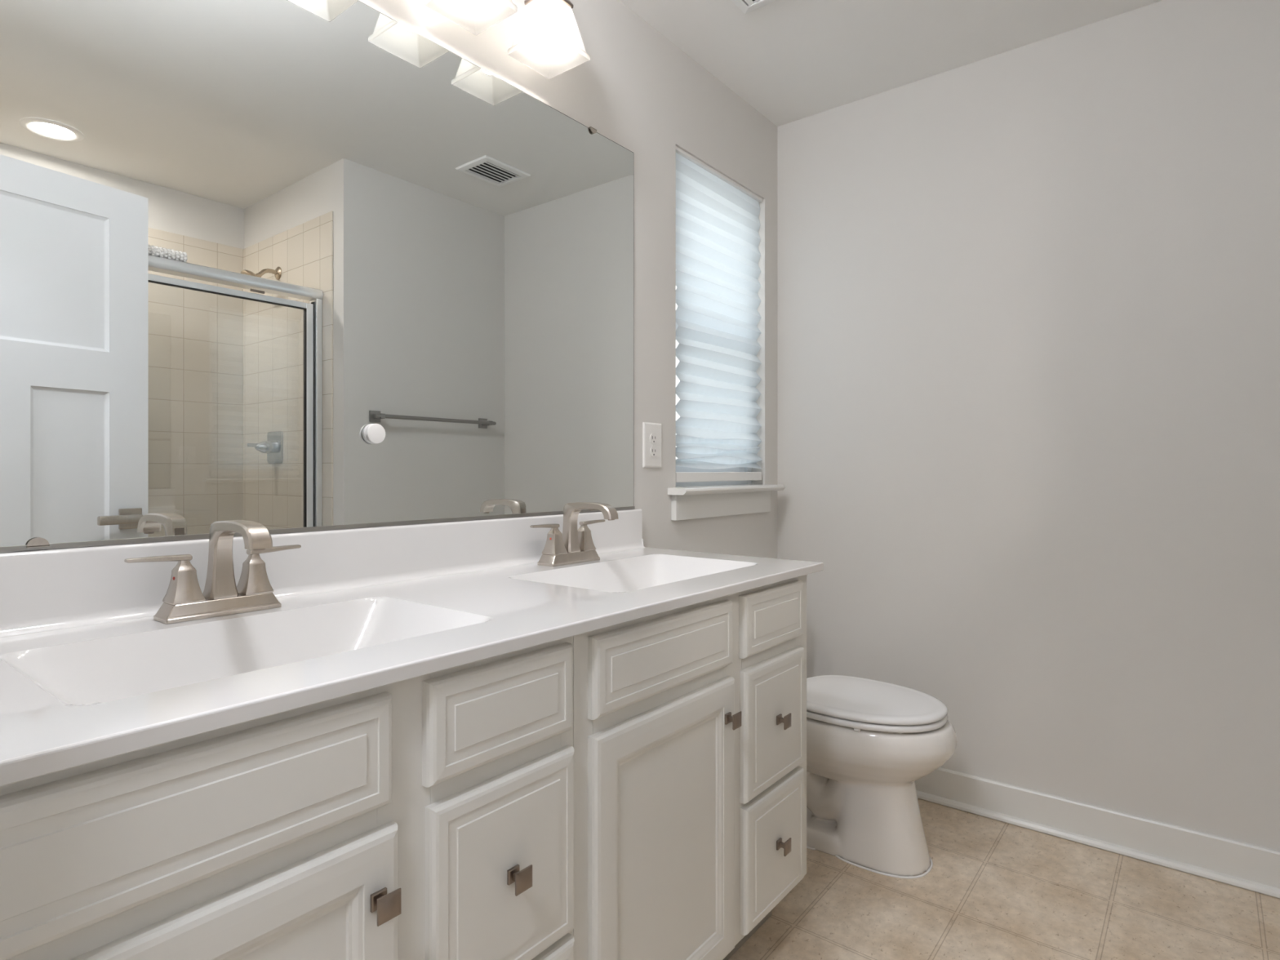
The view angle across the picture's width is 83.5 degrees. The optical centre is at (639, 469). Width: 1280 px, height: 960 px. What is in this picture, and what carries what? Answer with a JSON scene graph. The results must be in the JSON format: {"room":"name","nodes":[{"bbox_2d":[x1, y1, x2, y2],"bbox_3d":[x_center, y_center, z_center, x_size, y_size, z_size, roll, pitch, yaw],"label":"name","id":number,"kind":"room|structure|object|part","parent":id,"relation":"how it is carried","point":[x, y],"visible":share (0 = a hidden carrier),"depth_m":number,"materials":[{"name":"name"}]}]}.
{"room":"bathroom","nodes":[
{"label":"bathroom","id":0,"kind":"room"},
{"bbox_2d":[359,0,777,558],"bbox_3d":[-0.266,-0.108,1.873,0.140,2.433,2.690,0,0,38],"label":"wall","id":1,"kind":"structure","parent":0,"point":[639,91],"depth_m":2.18,"materials":[{"name":"paint"}]},
{"bbox_2d":[0,0,635,552],"bbox_3d":[-0.454,-0.402,1.514,0.010,1.030,1.413,0,0,38],"label":"wall mirror","id":2,"kind":"object","parent":1,"relation":"attached to","point":[239,240],"visible":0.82,"depth_m":1.29,"materials":[{"name":"silver mirror"}]},
{"bbox_2d":[363,423,385,444],"bbox_3d":[-0.523,-0.071,1.415,0.015,0.040,0.040,0,0,38],"label":"hook","id":3,"kind":"object","parent":2,"relation":"attached to","point":[373,433],"visible":1,"depth_m":1.41,"materials":[{"name":"white plastic"}]},
{"bbox_2d":[0,508,645,637],"bbox_3d":[-0.481,0.170,1.459,0.036,0.112,1.570,0,0,38],"label":"backsplash","id":4,"kind":"structure","parent":1,"relation":"attached to","point":[43,590],"depth_m":1.28,"materials":[{"name":"stone"}]},
{"bbox_2d":[423,0,590,79],"bbox_3d":[-0.369,-1.095,1.488,0.176,0.284,0.598,0,0,38],"label":"vanity light","id":5,"kind":"object","parent":1,"relation":"attached to","point":[548,40],"visible":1,"depth_m":1.62,"materials":[{"name":"white glass"}]},
{"bbox_3d":[-0.349,-1.012,1.481,0.136,0.116,0.136,0,0,38],"label":"lamp shade","id":6,"kind":"part","parent":5,"relation":"part of","materials":[{"name":"white glass"}]},
{"bbox_3d":[-0.210,-1.027,1.657,0.059,0.074,0.059,0,0,38],"label":"bulb","id":7,"kind":"part","parent":5,"relation":"part of","materials":[{"name":"white glass"}]},
{"bbox_2d":[524,0,573,8],"bbox_3d":[-0.210,-1.095,1.657,0.081,0.062,0.081,0,0,38],"label":"socket","id":8,"kind":"object","parent":5,"relation":"attached to","point":[565,4],"depth_m":1.64,"materials":[{"name":"metal"}]},
{"bbox_3d":[-0.210,-1.012,1.657,0.136,0.116,0.136,0,0,38],"label":"lamp shade","id":9,"kind":"part","parent":5,"relation":"part of","materials":[{"name":"white glass"}]},
{"bbox_2d":[642,422,661,467],"bbox_3d":[0.038,-0.073,2.139,0.008,0.133,0.089,0,0,38],"label":"outlet","id":10,"kind":"object","parent":1,"relation":"attached to","point":[651,432],"visible":1,"depth_m":2.13,"materials":[{"name":"white plastic"}]},
{"bbox_2d":[649,446,657,456],"bbox_3d":[0.040,-0.053,2.138,0.003,0.028,0.034,0,0,38],"label":"receptacle","id":11,"kind":"object","parent":10,"relation":"attached to","point":[653,450],"depth_m":2.14,"materials":[{"name":"white plastic"}]},
{"bbox_2d":[649,433,657,443],"bbox_3d":[0.040,-0.092,2.138,0.003,0.028,0.034,0,0,38],"label":"receptacle","id":12,"kind":"object","parent":10,"relation":"attached to","point":[653,437],"depth_m":2.14,"materials":[{"name":"white plastic"}]},
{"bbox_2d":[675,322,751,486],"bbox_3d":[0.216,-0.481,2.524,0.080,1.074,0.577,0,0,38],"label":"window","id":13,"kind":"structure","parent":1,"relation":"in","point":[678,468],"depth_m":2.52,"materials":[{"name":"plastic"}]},
{"bbox_3d":[0.216,-0.481,2.524,0.080,1.074,0.577,0,0,38],"label":"frame","id":14,"kind":"part","parent":13,"relation":"part of","materials":[{"name":"plastic"}]},
{"bbox_2d":[675,146,762,482],"bbox_3d":[0.277,-0.489,2.474,0.031,1.058,0.567,0,0,38],"label":"window shade","id":15,"kind":"object","parent":13,"relation":"attached to","point":[717,224],"visible":0.96,"depth_m":2.45,"materials":[{"name":"fabric"}]},
{"bbox_3d":[0.275,0.024,2.473,0.026,0.032,0.553,0,0,38],"label":"rail","id":16,"kind":"part","parent":15,"relation":"part of","materials":[{"name":"white plastic"}]},
{"bbox_3d":[0.276,-1.012,2.475,0.024,0.012,0.567,0,0,38],"label":"head rail","id":17,"kind":"part","parent":15,"relation":"part of","materials":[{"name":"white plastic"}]},
{"bbox_2d":[667,484,785,520],"bbox_3d":[0.291,0.106,2.455,0.124,0.101,0.649,0,0,38],"label":"trim","id":18,"kind":"structure","parent":1,"relation":"attached to","point":[701,501],"depth_m":2.38,"materials":[{"name":"paint"}]},
{"bbox_2d":[619,0,1162,126],"bbox_3d":[0.410,-1.365,0.568,2.820,0.080,3.900,0,0,38],"label":"ceiling","id":19,"kind":"structure","parent":0,"point":[790,60],"depth_m":2.19,"materials":[{"name":"paint"}]},
{"bbox_2d":[731,0,775,13],"bbox_3d":[0.324,-1.319,1.896,0.258,0.011,0.258,0,0,38],"label":"ceiling vent","id":20,"kind":"object","parent":19,"relation":"in","point":[745,6],"visible":1,"depth_m":2.02,"materials":[{"name":"metal"}]},
{"bbox_2d":[728,798,1279,959],"bbox_3d":[0.410,1.148,0.568,2.820,0.080,3.900,0,0,38],"label":"floor","id":21,"kind":"structure","parent":0,"point":[993,889],"depth_m":1.81,"materials":[{"name":"tile"}]},
{"bbox_2d":[0,635,574,959],"bbox_3d":[-0.522,0.676,0.956,0.588,0.864,0.729,0,0,38],"label":"vanity cabinet","id":22,"kind":"object","parent":21,"relation":"on","point":[430,816],"visible":0.79,"depth_m":0.77,"materials":[{"name":"paint"}]},
{"bbox_3d":[-0.412,0.685,0.679,0.019,0.542,0.411,0,0,38],"label":"door","id":23,"kind":"part","parent":22,"relation":"part of","materials":[{"name":"paint"}]},
{"bbox_3d":[-0.286,0.486,0.802,0.028,0.029,0.029,0,0,38],"label":"knob","id":24,"kind":"part","parent":22,"relation":"part of","materials":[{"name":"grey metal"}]},
{"bbox_3d":[-0.181,0.323,0.972,0.019,0.128,0.252,0,0,38],"label":"drawer","id":25,"kind":"part","parent":22,"relation":"part of","materials":[{"name":"paint"}]},
{"bbox_3d":[-0.179,0.550,0.975,0.019,0.272,0.252,0,0,38],"label":"drawer","id":26,"kind":"part","parent":22,"relation":"part of","materials":[{"name":"paint"}]},
{"bbox_3d":[-0.161,0.546,0.960,0.028,0.029,0.029,0,0,38],"label":"knob","id":27,"kind":"part","parent":22,"relation":"part of","materials":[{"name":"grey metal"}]},
{"bbox_3d":[-0.179,0.826,0.975,0.019,0.259,0.252,0,0,38],"label":"drawer","id":28,"kind":"part","parent":22,"relation":"part of","materials":[{"name":"paint"}]},
{"bbox_2d":[573,574,806,959],"bbox_3d":[-0.044,0.676,1.560,0.588,0.864,0.810,0,0,38],"label":"vanity cabinet","id":29,"kind":"object","parent":21,"relation":"on","point":[690,722],"visible":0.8,"depth_m":1.32,"materials":[{"name":"paint"}]},
{"bbox_2d":[0,508,823,786],"bbox_3d":[-0.269,0.230,1.292,0.574,0.231,1.572,0,0,38],"label":"countertop","id":30,"kind":"structure","parent":29,"relation":"on","point":[88,673],"depth_m":1.07,"materials":[{"name":"stone"}]},
{"bbox_2d":[124,520,301,624],"bbox_3d":[-0.610,0.150,1.083,0.170,0.147,0.250,0,0,38],"label":"sink faucet","id":31,"kind":"object","parent":30,"relation":"on","point":[184,600],"visible":1,"depth_m":1.10,"materials":[{"name":"silver metal"}]},
{"bbox_3d":[-0.707,0.132,1.053,0.017,0.010,0.083,0,0,38],"label":"lever","id":32,"kind":"part","parent":31,"relation":"part of","materials":[{"name":"silver metal"}]},
{"bbox_3d":[-0.686,0.166,1.079,0.044,0.064,0.044,0,0,38],"label":"handle","id":33,"kind":"part","parent":31,"relation":"part of","materials":[{"name":"silver metal"}]},
{"bbox_3d":[-0.655,0.211,1.119,0.054,0.025,0.166,0,0,38],"label":"plate","id":34,"kind":"part","parent":31,"relation":"part of","materials":[{"name":"silver metal"}]},
{"bbox_3d":[-0.607,0.138,1.080,0.162,0.121,0.042,0,0,38],"label":"spout","id":35,"kind":"part","parent":31,"relation":"part of","materials":[{"name":"silver metal"}]},
{"bbox_3d":[-0.624,0.166,1.158,0.044,0.064,0.044,0,0,38],"label":"handle","id":36,"kind":"part","parent":31,"relation":"part of","materials":[{"name":"silver metal"}]},
{"bbox_3d":[-0.603,0.132,1.184,0.017,0.010,0.083,0,0,38],"label":"lever","id":37,"kind":"part","parent":31,"relation":"part of","materials":[{"name":"silver metal"}]},
{"bbox_2d":[0,595,498,709],"bbox_3d":[-0.495,0.284,0.972,0.318,0.121,0.519,0,0,38],"label":"basin","id":38,"kind":"object","parent":30,"relation":"in","point":[88,673],"depth_m":1.03,"materials":[{"name":"white ceramic"}]},
{"bbox_2d":[529,502,618,566],"bbox_3d":[-0.124,0.150,1.697,0.170,0.147,0.250,0,0,38],"label":"sink faucet","id":39,"kind":"object","parent":30,"relation":"on","point":[574,545],"visible":1,"depth_m":1.71,"materials":[{"name":"silver metal"}]},
{"bbox_3d":[-0.222,0.132,1.667,0.017,0.010,0.083,0,0,38],"label":"lever","id":40,"kind":"part","parent":39,"relation":"part of","materials":[{"name":"silver metal"}]},
{"bbox_3d":[-0.201,0.166,1.693,0.044,0.064,0.044,0,0,38],"label":"handle","id":41,"kind":"part","parent":39,"relation":"part of","materials":[{"name":"silver metal"}]},
{"bbox_3d":[-0.170,0.211,1.733,0.054,0.025,0.166,0,0,38],"label":"plate","id":42,"kind":"part","parent":39,"relation":"part of","materials":[{"name":"silver metal"}]},
{"bbox_3d":[-0.139,0.166,1.772,0.044,0.064,0.044,0,0,38],"label":"handle","id":43,"kind":"part","parent":39,"relation":"part of","materials":[{"name":"silver metal"}]},
{"bbox_3d":[-0.121,0.138,1.694,0.162,0.121,0.042,0,0,38],"label":"spout","id":44,"kind":"part","parent":39,"relation":"part of","materials":[{"name":"silver metal"}]},
{"bbox_3d":[-0.118,0.132,1.798,0.017,0.010,0.083,0,0,38],"label":"lever","id":45,"kind":"part","parent":39,"relation":"part of","materials":[{"name":"silver metal"}]},
{"bbox_2d":[505,553,761,593],"bbox_3d":[0.004,0.284,1.604,0.318,0.121,0.532,0,0,38],"label":"basin","id":46,"kind":"object","parent":30,"relation":"in","point":[633,574],"depth_m":1.76,"materials":[{"name":"white ceramic"}]},
{"bbox_3d":[0.056,0.685,1.272,0.019,0.542,0.418,0,0,38],"label":"door","id":47,"kind":"part","parent":29,"relation":"part of","materials":[{"name":"paint"}]},
{"bbox_3d":[0.181,0.486,1.393,0.028,0.029,0.029,0,0,38],"label":"knob","id":48,"kind":"part","parent":29,"relation":"part of","materials":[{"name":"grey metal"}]},
{"bbox_3d":[0.294,0.323,1.573,0.019,0.128,0.269,0,0,38],"label":"drawer","id":49,"kind":"part","parent":29,"relation":"part of","materials":[{"name":"paint"}]},
{"bbox_3d":[0.296,0.826,1.576,0.019,0.259,0.269,0,0,38],"label":"drawer","id":50,"kind":"part","parent":29,"relation":"part of","materials":[{"name":"paint"}]},
{"bbox_3d":[0.296,0.550,1.576,0.019,0.272,0.269,0,0,38],"label":"drawer","id":51,"kind":"part","parent":29,"relation":"part of","materials":[{"name":"paint"}]},
{"bbox_3d":[0.314,0.819,1.561,0.028,0.029,0.029,0,0,38],"label":"knob","id":52,"kind":"part","parent":29,"relation":"part of","materials":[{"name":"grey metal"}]},
{"bbox_3d":[0.314,0.546,1.561,0.028,0.029,0.029,0,0,38],"label":"knob","id":53,"kind":"part","parent":29,"relation":"part of","materials":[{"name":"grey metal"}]},
{"bbox_2d":[806,675,957,878],"bbox_3d":[0.557,0.735,2.170,0.750,0.749,0.408,0,0,38],"label":"toilet","id":54,"kind":"object","parent":21,"relation":"on","point":[868,741],"visible":0.52,"depth_m":1.98,"materials":[{"name":"ceramic"}]},
{"bbox_3d":[0.659,0.690,2.095,0.447,0.017,0.372,0,0,38],"label":"seat","id":55,"kind":"part","parent":54,"relation":"part of","materials":[{"name":"plastic"}]},
{"bbox_3d":[0.659,0.668,2.095,0.447,0.018,0.372,0,0,38],"label":"lid","id":56,"kind":"part","parent":54,"relation":"part of","materials":[{"name":"plastic"}]},
{"bbox_2d":[777,0,1279,850],"bbox_3d":[1.628,-0.108,1.997,2.680,2.433,0.147,0,0,38],"label":"wall","id":57,"kind":"structure","parent":0,"point":[1028,296],"depth_m":2.18,"materials":[{"name":"paint"}]},
{"bbox_2d":[915,767,1279,898],"bbox_3d":[1.146,1.052,2.265,1.590,0.113,0.030,0,0,38],"label":"baseboard","id":58,"kind":"structure","parent":57,"relation":"attached to","point":[1248,866],"depth_m":2.08,"materials":[{"name":"paint"}]}
]}

